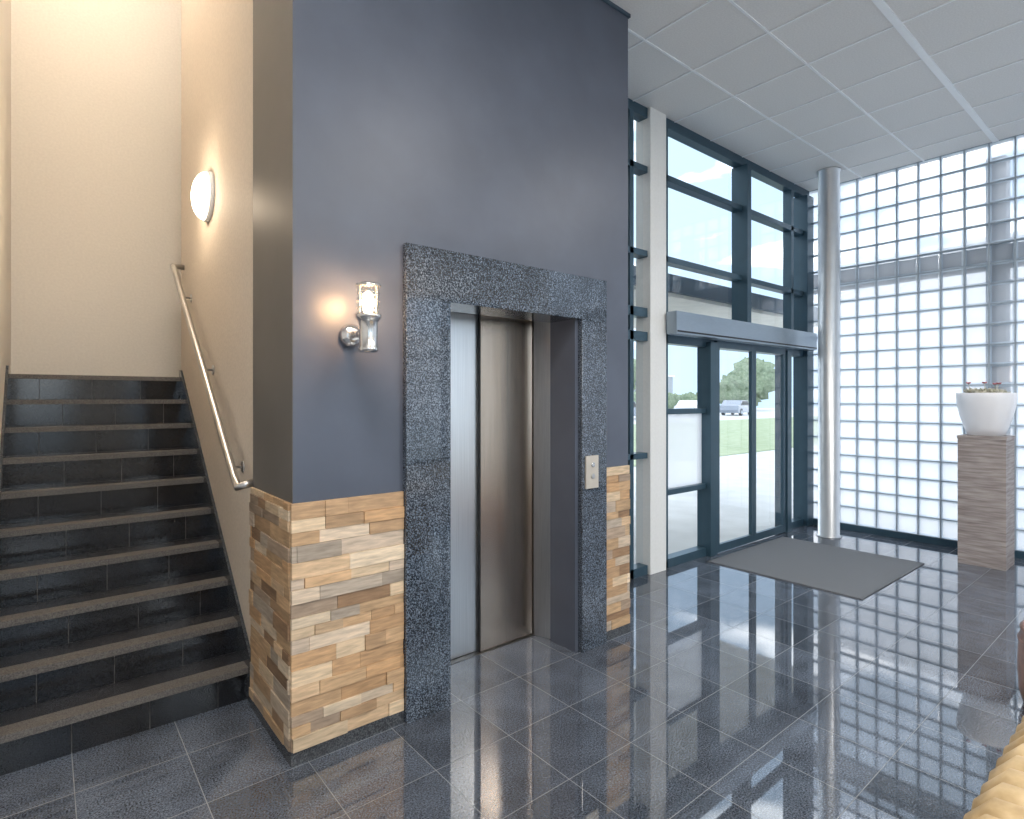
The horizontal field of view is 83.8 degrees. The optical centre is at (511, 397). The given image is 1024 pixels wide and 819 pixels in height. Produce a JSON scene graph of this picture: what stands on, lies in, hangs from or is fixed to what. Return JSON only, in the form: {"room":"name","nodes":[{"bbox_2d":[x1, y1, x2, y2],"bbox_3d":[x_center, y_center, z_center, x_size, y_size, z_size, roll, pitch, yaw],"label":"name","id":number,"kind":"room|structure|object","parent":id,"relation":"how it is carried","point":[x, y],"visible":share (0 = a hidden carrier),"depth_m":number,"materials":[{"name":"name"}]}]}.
{"room":"building entrance lobby","nodes":[
{"label":"building entrance lobby","id":0,"kind":"room"},
{"bbox_2d":[0,0,10,440],"bbox_3d":[-3.018,-1.300,3.280,0.120,5.700,2.800,0,0,-39],"label":"wall","id":1,"kind":"structure","parent":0,"point":[5,5],"depth_m":3.73,"materials":[{"name":"beige paint"}]},
{"bbox_2d":[11,0,180,376],"bbox_3d":[-2.588,-1.300,5.376,3.200,5.700,0.100,0,0,-39],"label":"wall","id":2,"kind":"structure","parent":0,"point":[96,84],"depth_m":4.65,"materials":[{"name":"beige paint"}]},
{"bbox_2d":[181,0,252,642],"bbox_3d":[-1.133,-1.300,4.325,2.078,5.700,2.030,0,0,-39],"label":"wall","id":3,"kind":"structure","parent":0,"point":[216,35],"depth_m":3.40,"materials":[{"name":"beige paint"}]},
{"bbox_2d":[191,170,214,221],"bbox_3d":[-1.998,-1.300,3.663,0.100,0.320,0.320,0,0,-39],"label":"wall lamp","id":4,"kind":"object","parent":3,"relation":"attached to","point":[203,187],"depth_m":3.58,"materials":[{"name":"white glass"}]},
{"bbox_2d":[170,264,252,490],"bbox_3d":[-1.938,-0.276,3.595,0.102,1.479,1.940,0,0,-39],"label":"handrail","id":5,"kind":"object","parent":3,"relation":"attached to","point":[237,485],"visible":0.98,"depth_m":3.32,"materials":[{"name":"metal"}]},
{"bbox_2d":[253,0,292,503],"bbox_3d":[-1.061,-0.500,2.686,0.142,4.100,0.599,0,0,-39],"label":"wall","id":6,"kind":"structure","parent":0,"point":[272,19],"depth_m":2.60,"materials":[{"name":"grey paint"}]},
{"bbox_2d":[249,487,291,751],"bbox_3d":[-1.122,0.968,2.632,0.020,1.044,0.593,0,0,-39],"label":"cladding","id":7,"kind":"object","parent":6,"relation":"attached to","point":[269,515],"visible":1,"depth_m":2.59,"materials":[{"name":"brown stone"}]},
{"bbox_2d":[293,0,627,651],"bbox_3d":[-0.345,-0.500,3.432,2.190,4.100,0.850,0,0,-39],"label":"wall","id":8,"kind":"structure","parent":0,"point":[492,129],"depth_m":2.86,"materials":[{"name":"grey paint"}]},
{"bbox_2d":[290,491,403,753],"bbox_3d":[-0.722,0.968,2.560,0.527,1.044,0.022,0,0,-39],"label":"cladding","id":9,"kind":"object","parent":8,"relation":"attached to","point":[347,554],"visible":1,"depth_m":2.53,"materials":[{"name":"beige stone"}]},
{"bbox_2d":[339,281,381,352],"bbox_3d":[-0.652,-0.342,2.476,0.112,0.300,0.241,0,0,-39],"label":"wall sconce","id":10,"kind":"object","parent":8,"relation":"attached to","point":[365,335],"visible":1,"depth_m":2.40,"materials":[{"name":"metal"}]},
{"bbox_2d":[250,623,629,767],"bbox_3d":[-0.278,1.520,3.349,2.214,0.060,0.662,0,0,-39],"label":"baseboard","id":11,"kind":"structure","parent":8,"relation":"attached to","point":[372,728],"depth_m":2.58,"materials":[{"name":"stone"}]},
{"bbox_2d":[451,312,549,664],"bbox_3d":[-0.177,0.490,3.454,1.100,2.121,0.229,0,0,-39],"label":"door","id":12,"kind":"structure","parent":8,"relation":"in","point":[500,366],"depth_m":3.56,"materials":[{"name":"silver metal"}]},
{"bbox_2d":[602,0,630,18],"bbox_3d":[-0.276,-2.539,3.351,2.208,0.022,0.662,0,0,-39],"label":"trim","id":13,"kind":"structure","parent":8,"relation":"attached to","point":[608,2],"depth_m":3.71,"materials":[{"name":"grey metal"}]},
{"bbox_2d":[607,465,629,630],"bbox_3d":[0.682,0.968,3.709,0.247,1.044,0.022,0,0,-39],"label":"cladding","id":14,"kind":"object","parent":8,"relation":"attached to","point":[618,477],"visible":0.85,"depth_m":3.71,"materials":[{"name":"beige stone"}]},
{"bbox_2d":[628,98,813,579],"bbox_3d":[1.986,-0.500,5.707,4.300,4.100,0.180,0,0,-39],"label":"window","id":15,"kind":"structure","parent":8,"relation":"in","point":[797,226],"depth_m":6.00,"materials":[{"name":"grey metal"}]},
{"bbox_2d":[668,413,701,488],"bbox_3d":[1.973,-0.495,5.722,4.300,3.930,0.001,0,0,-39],"label":"window panel","id":16,"kind":"object","parent":15,"relation":"attached to","point":[684,430],"depth_m":5.46,"materials":[{"name":"white glass"}]},
{"bbox_2d":[714,341,753,552],"bbox_3d":[2.303,0.485,5.904,0.720,2.110,0.035,0,0,-39],"label":"door","id":17,"kind":"structure","parent":15,"relation":"attached to","point":[726,545],"depth_m":6.01,"materials":[{"name":"black metal"}]},
{"bbox_2d":[666,311,816,350],"bbox_3d":[2.511,-0.670,5.957,2.830,0.200,0.113,0,0,-39],"label":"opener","id":18,"kind":"object","parent":15,"relation":"attached to","point":[680,323],"visible":1,"depth_m":5.66,"materials":[{"name":"metal"}]},
{"bbox_2d":[754,345,785,541],"bbox_3d":[2.862,0.485,6.361,0.715,2.110,0.035,0,0,-39],"label":"door","id":19,"kind":"structure","parent":15,"relation":"attached to","point":[759,535],"depth_m":6.55,"materials":[{"name":"black metal"}]},
{"bbox_2d":[0,524,1023,818],"bbox_3d":[0.948,1.573,2.648,10.020,0.045,9.100,0,0,-39],"label":"floor","id":20,"kind":"structure","parent":0,"point":[729,693],"depth_m":2.63,"materials":[{"name":"tile"}]},
{"bbox_2d":[0,365,250,775],"bbox_3d":[-2.558,0.667,3.618,1.021,1.765,2.660,0,0,-39],"label":"staircase","id":21,"kind":"structure","parent":20,"relation":"on","point":[121,616],"depth_m":3.11,"materials":[{"name":"tile"}]},
{"bbox_2d":[403,242,606,723],"bbox_3d":[-0.031,0.405,3.259,1.422,2.290,0.255,0,0,-39],"label":"door surround","id":22,"kind":"object","parent":20,"relation":"on","point":[437,283],"visible":0.72,"depth_m":2.84,"materials":[{"name":"grey stone"}]},
{"bbox_2d":[585,455,598,488],"bbox_3d":[0.494,0.455,3.511,0.110,0.200,0.020,0,0,-39],"label":"panel","id":23,"kind":"object","parent":22,"relation":"attached to","point":[591,462],"depth_m":3.50,"materials":[{"name":"beige metal"}]},
{"bbox_2d":[636,107,665,574],"bbox_3d":[1.250,-0.500,5.130,0.230,4.100,0.160,0,0,-39],"label":"square column","id":24,"kind":"structure","parent":20,"relation":"on","point":[651,131],"depth_m":5.06,"materials":[{"name":"white paint"}]},
{"bbox_2d":[707,537,923,599],"bbox_3d":[2.847,1.545,5.364,1.520,0.010,1.320,0,0,-39],"label":"doormat","id":25,"kind":"object","parent":20,"relation":"on","point":[851,573],"visible":1,"depth_m":5.25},
{"bbox_2d":[816,166,841,538],"bbox_3d":[3.556,-0.500,6.409,0.250,4.100,0.250,0,0,-39],"label":"steel column","id":26,"kind":"structure","parent":20,"relation":"on","point":[829,177],"depth_m":6.32,"materials":[{"name":"silver metal"}]},
{"bbox_2d":[957,434,1014,570],"bbox_3d":[4.441,0.950,5.351,0.360,1.200,0.361,0,0,-39],"label":"pedestal","id":27,"kind":"object","parent":20,"relation":"on","point":[986,464],"visible":0.94,"depth_m":5.23,"materials":[{"name":"brown wood"}]},
{"bbox_2d":[956,382,1017,435],"bbox_3d":[4.441,0.099,5.350,0.446,0.502,0.446,0,0,-39],"label":"potted succulent","id":28,"kind":"object","parent":27,"relation":"on","point":[982,412],"visible":1,"depth_m":5.21,"materials":[{"name":"white ceramic"}]},
{"bbox_2d":[963,715,1023,818],"bbox_3d":[1.570,1.167,1.081,1.720,0.766,0.966,0,0,-39],"label":"sofa","id":29,"kind":"object","parent":20,"relation":"on","point":[1001,796],"visible":1,"depth_m":1.18,"materials":[{"name":"fabric"}]},
{"bbox_2d":[1017,620,1023,701],"bbox_3d":[2.813,1.337,2.721,0.612,0.425,0.612,0,0,-39],"label":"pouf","id":30,"kind":"object","parent":20,"relation":"on","point":[1020,635],"visible":1,"depth_m":2.86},
{"bbox_2d":[610,0,1023,190],"bbox_3d":[1.802,-2.586,1.603,10.020,0.088,6.400,0,0,-39],"label":"ceiling","id":31,"kind":"structure","parent":0,"point":[796,89],"depth_m":4.53,"materials":[{"name":"tile"}]},
{"bbox_2d":[809,133,1023,558],"bbox_3d":[5.626,-0.503,4.731,0.120,4.106,6.400,0,0,-39],"label":"wall","id":32,"kind":"structure","parent":0,"point":[917,537],"depth_m":6.10,"materials":[{"name":"white glass"}]},
{"bbox_2d":[809,134,1023,550],"bbox_3d":[5.596,-0.535,4.706,0.006,4.019,6.189,0,0,-39],"label":"blocks","id":33,"kind":"object","parent":32,"relation":"attached to","point":[1002,190],"depth_m":6.14},
{"label":"outside","id":34,"kind":"structure","parent":0,"visible":0},
{"bbox_2d":[634,408,792,563],"bbox_3d":[2.115,1.675,21.107,150.000,0.150,150.000,0,0,-39],"label":"ground","id":35,"kind":"structure","parent":34,"point":[734,469],"depth_m":8.74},
{"bbox_2d":[634,359,635,389],"bbox_3d":[10.318,-1.638,60.105,6.690,6.495,6.851,0,0,22],"label":"tree","id":36,"kind":"object","parent":35,"relation":"on","point":[634,359],"visible":0.02,"depth_m":58.59,"materials":[{"name":"green plant"}]},
{"bbox_2d":[634,375,674,392],"bbox_3d":[-1.602,-1.075,76.200,66.400,5.350,8.400,0,0,-39],"label":"office building","id":37,"kind":"structure","parent":35,"relation":"on","point":[670,377],"depth_m":93.60,"materials":[{"name":"white"}]},
{"bbox_2d":[634,391,696,408],"bbox_3d":[2.555,0.665,64.794,73.379,3.528,3.228,0,0,-39],"label":"hedge","id":38,"kind":"object","parent":35,"relation":"on","point":[673,398],"visible":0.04,"depth_m":81.35,"materials":[{"name":"green plant"}]},
{"bbox_2d":[674,400,696,408],"bbox_3d":[15.550,0.900,48.885,1.780,1.400,4.330,0,0,39],"label":"parked car","id":39,"kind":"object","parent":35,"relation":"on","point":[682,403],"visible":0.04,"depth_m":47.68,"materials":[{"name":"silver paint"}]},
{"bbox_2d":[634,266,782,327],"bbox_3d":[1.810,0.155,7.423,5.900,2.890,2.100,0,0,-39],"label":"entrance canopy","id":40,"kind":"object","parent":35,"relation":"on","point":[685,294],"visible":0.05,"depth_m":6.64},
{"bbox_2d":[634,417,792,466],"bbox_3d":[17.245,1.590,33.804,50.500,0.020,13.500,0,0,-39],"label":"lawn","id":41,"kind":"structure","parent":35,"relation":"on","point":[734,434],"depth_m":23.44,"materials":[{"name":"green plant"}]},
{"bbox_2d":[720,400,748,415],"bbox_3d":[20.969,0.900,53.317,1.780,1.400,4.330,0,0,39],"label":"parked car","id":42,"kind":"object","parent":35,"relation":"on","point":[727,406],"visible":0.82,"depth_m":52.01,"materials":[{"name":"grey paint"}]},
{"bbox_2d":[720,357,774,405],"bbox_3d":[30.064,-1.948,73.584,7.482,7.117,7.829,0,0,7],"label":"tree","id":43,"kind":"object","parent":35,"relation":"on","point":[733,386],"visible":0.68,"depth_m":71.62,"materials":[{"name":"green plant"}]}
]}

